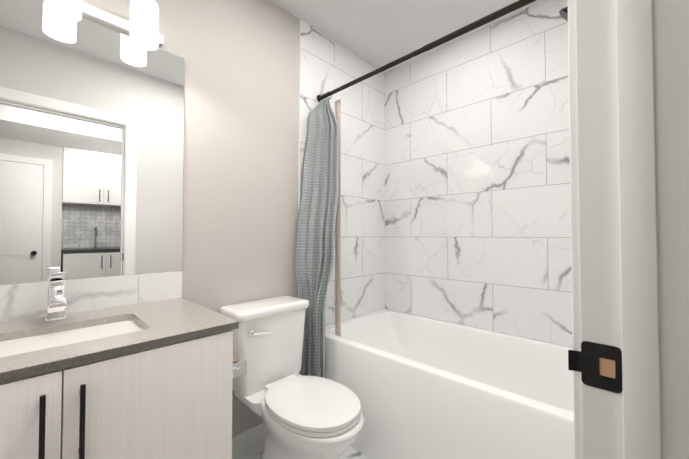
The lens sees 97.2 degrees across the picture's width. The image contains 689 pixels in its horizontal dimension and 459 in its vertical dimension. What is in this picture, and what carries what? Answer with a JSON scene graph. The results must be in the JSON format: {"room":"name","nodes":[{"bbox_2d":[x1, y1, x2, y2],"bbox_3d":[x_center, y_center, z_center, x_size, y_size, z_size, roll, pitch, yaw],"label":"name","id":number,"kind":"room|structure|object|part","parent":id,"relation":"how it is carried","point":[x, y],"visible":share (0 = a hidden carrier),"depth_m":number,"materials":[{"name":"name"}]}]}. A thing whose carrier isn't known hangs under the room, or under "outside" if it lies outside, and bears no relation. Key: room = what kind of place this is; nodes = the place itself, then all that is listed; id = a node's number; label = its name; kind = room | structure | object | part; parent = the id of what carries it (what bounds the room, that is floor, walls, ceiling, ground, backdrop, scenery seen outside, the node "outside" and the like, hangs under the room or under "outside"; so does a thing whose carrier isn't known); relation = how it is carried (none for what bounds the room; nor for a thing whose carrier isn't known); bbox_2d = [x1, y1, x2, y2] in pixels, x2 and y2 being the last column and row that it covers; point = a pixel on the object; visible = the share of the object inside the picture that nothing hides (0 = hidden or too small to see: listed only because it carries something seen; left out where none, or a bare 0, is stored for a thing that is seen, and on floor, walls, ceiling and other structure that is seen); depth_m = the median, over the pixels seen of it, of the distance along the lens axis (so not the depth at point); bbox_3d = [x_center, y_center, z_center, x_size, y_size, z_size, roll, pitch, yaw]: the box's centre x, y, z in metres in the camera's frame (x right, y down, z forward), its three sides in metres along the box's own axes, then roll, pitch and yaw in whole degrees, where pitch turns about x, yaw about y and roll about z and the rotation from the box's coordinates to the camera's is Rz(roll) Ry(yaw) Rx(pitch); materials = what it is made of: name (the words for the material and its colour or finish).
{"room":"bathroom","nodes":[
{"label":"bathroom","id":0,"kind":"room"},
{"bbox_2d":[36,0,298,436],"bbox_3d":[-0.566,-0.083,1.739,0.120,2.558,2.740,-1,-2,44],"label":"wall","id":1,"kind":"structure","parent":0,"point":[241,145],"depth_m":1.64,"materials":[{"name":"grey paint"}]},
{"bbox_2d":[0,271,181,321],"bbox_3d":[-1.065,0.251,1.117,0.010,0.125,0.862,-1,-2,44],"label":"backsplash","id":2,"kind":"structure","parent":1,"relation":"attached to","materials":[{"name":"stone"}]},
{"bbox_2d":[0,0,184,284],"bbox_3d":[-1.065,-0.318,1.131,0.009,1.012,0.864,-1,-2,44],"label":"mirror","id":3,"kind":"object","parent":1,"relation":"attached to","point":[91,144],"visible":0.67,"depth_m":1.18,"materials":[{"name":"clear glass"}]},
{"bbox_2d":[44,0,163,49],"bbox_3d":[-1.024,-0.859,1.085,0.148,0.173,0.700,-1,-2,44],"label":"sconce","id":4,"kind":"object","parent":1,"relation":"attached to","point":[141,27],"visible":1,"depth_m":1.21,"materials":[{"name":"white"}]},
{"bbox_2d":[232,422,264,456],"bbox_3d":[-0.520,1.144,1.667,0.012,0.100,0.670,-1,-2,44],"label":"baseboard","id":5,"kind":"structure","parent":1,"relation":"attached to","point":[247,439],"depth_m":1.65,"materials":[{"name":"white wood"}]},
{"bbox_2d":[298,19,299,297],"bbox_3d":[-0.289,-0.080,1.933,0.010,2.558,0.004,-1,-2,44],"label":"trim","id":6,"kind":"structure","parent":1,"relation":"attached to","point":[299,137],"depth_m":1.94,"materials":[{"name":"white"}]},
{"bbox_2d":[300,19,384,325],"bbox_3d":[0.027,-0.343,2.267,0.008,2.017,0.908,-1,-2,44],"label":"wall tile","id":7,"kind":"structure","parent":1,"relation":"attached to","point":[327,63],"depth_m":2.31,"materials":[{"name":"tile"}]},
{"bbox_2d":[317,0,536,101],"bbox_3d":[0.364,-0.901,1.553,1.481,0.052,0.052,-1,-2,44],"label":"curtain rod","id":8,"kind":"object","parent":7,"relation":"attached to","point":[510,8],"visible":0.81,"depth_m":1.44,"materials":[{"name":"brown metal"}]},
{"bbox_2d":[295,91,340,377],"bbox_3d":[-0.160,0.113,1.881,0.214,2.050,0.269,-1,-2,44],"label":"shower curtain","id":9,"kind":"object","parent":8,"relation":"hanging from","point":[319,222],"visible":0.88,"depth_m":1.74,"materials":[{"name":"fabric"}]},
{"bbox_2d":[232,440,369,458],"bbox_3d":[0.015,1.234,1.152,1.735,0.100,2.740,-1,-2,44],"label":"floor","id":10,"kind":"structure","parent":0,"point":[256,451],"depth_m":1.61,"materials":[{"name":"tile"}]},
{"bbox_2d":[0,271,246,458],"bbox_3d":[-0.826,0.661,0.932,0.599,1.038,0.940,-1,-2,44],"label":"bathroom vanity","id":11,"kind":"object","parent":10,"relation":"on","point":[142,366],"visible":1,"depth_m":0.89,"materials":[{"name":"white wood"}]},
{"bbox_3d":[-0.820,0.699,0.566,0.018,0.736,0.419,-1,-2,44],"label":"door","id":12,"kind":"part","parent":11,"relation":"part of","materials":[{"name":"white wood"}]},
{"bbox_3d":[-0.679,0.465,0.681,0.032,0.190,0.010,-1,-2,44],"label":"handle","id":13,"kind":"part","parent":11,"relation":"part of","materials":[{"name":"black metal"}]},
{"bbox_3d":[-0.632,0.466,0.730,0.032,0.190,0.010,-1,-2,44],"label":"handle","id":14,"kind":"part","parent":11,"relation":"part of","materials":[{"name":"black metal"}]},
{"bbox_2d":[0,298,238,383],"bbox_3d":[-0.863,0.322,0.921,0.570,0.024,0.862,-1,-2,44],"label":"countertop","id":15,"kind":"structure","parent":11,"relation":"on","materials":[{"name":"stone"}]},
{"bbox_2d":[44,272,66,321],"bbox_3d":[-0.968,0.227,1.023,0.153,0.168,0.056,-1,-2,44],"label":"faucet","id":16,"kind":"object","parent":15,"relation":"on","point":[56,300],"depth_m":1.03,"materials":[{"name":"silver metal"}]},
{"bbox_3d":[-0.527,0.705,0.870,0.018,0.736,0.419,-1,-2,44],"label":"door","id":17,"kind":"part","parent":11,"relation":"part of","materials":[{"name":"white wood"}]},
{"bbox_2d":[219,295,363,458],"bbox_3d":[-0.240,0.788,1.419,0.745,0.803,0.465,-1,-2,44],"label":"toilet","id":18,"kind":"object","parent":10,"relation":"on","point":[308,417],"visible":0.81,"depth_m":1.42,"materials":[{"name":"white ceramic"}]},
{"bbox_3d":[-0.407,0.490,1.455,0.037,0.034,0.103,-1,-2,44],"label":"lever","id":19,"kind":"part","parent":18,"relation":"part of","materials":[{"name":"silver metal"}]},
{"bbox_3d":[-0.415,0.414,1.618,0.228,0.048,0.432,-1,-2,44],"label":"tank lid","id":20,"kind":"part","parent":18,"relation":"part of","materials":[{"name":"white ceramic"}]},
{"bbox_3d":[-0.418,0.618,1.617,0.207,0.360,0.406,-1,-2,44],"label":"tank","id":21,"kind":"part","parent":18,"relation":"part of","materials":[{"name":"white ceramic"}]},
{"bbox_3d":[-0.150,0.763,1.355,0.489,0.046,0.362,-1,-2,44],"label":"seat","id":22,"kind":"part","parent":18,"relation":"part of","materials":[{"name":"white plastic"}]},
{"bbox_2d":[325,309,573,458],"bbox_3d":[0.585,0.926,1.745,1.494,0.540,0.857,-1,-2,44],"label":"bathtub","id":23,"kind":"object","parent":10,"relation":"on","point":[421,387],"visible":0.69,"depth_m":1.57,"materials":[{"name":"white ceramic"}]},
{"bbox_2d":[270,0,542,72],"bbox_3d":[0.815,-1.454,-0.331,5.020,0.100,4.800,-1,-2,44],"label":"ceiling","id":24,"kind":"structure","parent":0,"point":[377,33],"depth_m":1.97,"materials":[{"name":"white paint"}]},
{"bbox_2d":[568,341,621,392],"bbox_3d":[0.338,0.184,0.412,0.056,0.060,0.006,-1,-2,44],"label":"strike plate","id":25,"kind":"object","parent":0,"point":[584,361],"visible":1,"depth_m":0.41,"materials":[{"name":"black metal"}]},
{"bbox_2d":[600,348,606,386],"bbox_3d":[0.346,0.184,0.406,0.007,0.051,0.001,-1,-2,44],"label":"screws","id":26,"kind":"object","parent":25,"relation":"attached to","point":[603,383],"visible":1,"depth_m":0.41,"materials":[{"name":"black metal"}]},
{"bbox_2d":[599,357,614,377],"bbox_3d":[0.350,0.184,0.404,0.016,0.024,0.001,-1,-2,44],"label":"wood","id":27,"kind":"object","parent":25,"relation":"part of","point":[607,367],"visible":1,"depth_m":0.40,"materials":[{"name":"brown wood"}]},
{"bbox_3d":[0.968,-0.077,2.079,1.615,2.558,0.120,-1,-2,44],"label":"wall","id":28,"kind":"structure","parent":0,"visible":0},
{"bbox_2d":[385,0,572,346],"bbox_3d":[0.882,-0.347,2.078,1.500,2.017,0.008,-1,-2,44],"label":"wall tile","id":29,"kind":"structure","parent":28,"relation":"attached to","point":[477,193],"depth_m":2.01,"materials":[{"name":"tile"}]},
{"bbox_3d":[0.928,-0.099,0.958,0.115,2.558,1.550,-1,-2,44],"label":"wall","id":30,"kind":"structure","parent":0,"visible":0},
{"bbox_3d":[1.101,-0.364,1.231,0.008,2.017,0.908,-1,-2,44],"label":"wall tile","id":31,"kind":"structure","parent":30,"relation":"attached to","visible":0},
{"bbox_2d":[559,6,567,20],"bbox_3d":[1.067,-1.006,1.349,0.186,0.132,0.090,-1,-2,44],"label":"shower head","id":32,"kind":"object","parent":31,"relation":"attached to","point":[563,12],"visible":0.29,"depth_m":1.38},
{"bbox_3d":[0.088,-1.161,0.108,0.115,0.468,0.870,-1,-2,44],"label":"wall","id":33,"kind":"structure","parent":0,"visible":0},
{"bbox_2d":[568,0,688,458],"bbox_3d":[0.084,0.088,0.087,0.136,2.150,0.990,-1,-2,44],"label":"door frame","id":34,"kind":"structure","parent":33,"relation":"attached to","point":[600,279],"depth_m":0.40,"materials":[{"name":"white wood"}]},
{"bbox_3d":[0.040,0.088,0.129,0.016,2.150,0.990,-1,-2,44],"label":"inside door trim","id":35,"kind":"part","parent":34,"relation":"part of","materials":[{"name":"white wood"}]},
{"bbox_2d":[616,0,660,458],"bbox_3d":[0.085,0.128,0.085,0.033,2.070,0.830,-1,-2,44],"label":"door frame","id":36,"kind":"object","parent":33,"relation":"attached to","point":[639,279],"visible":1,"depth_m":0.38,"materials":[{"name":"white wood"}]}
]}

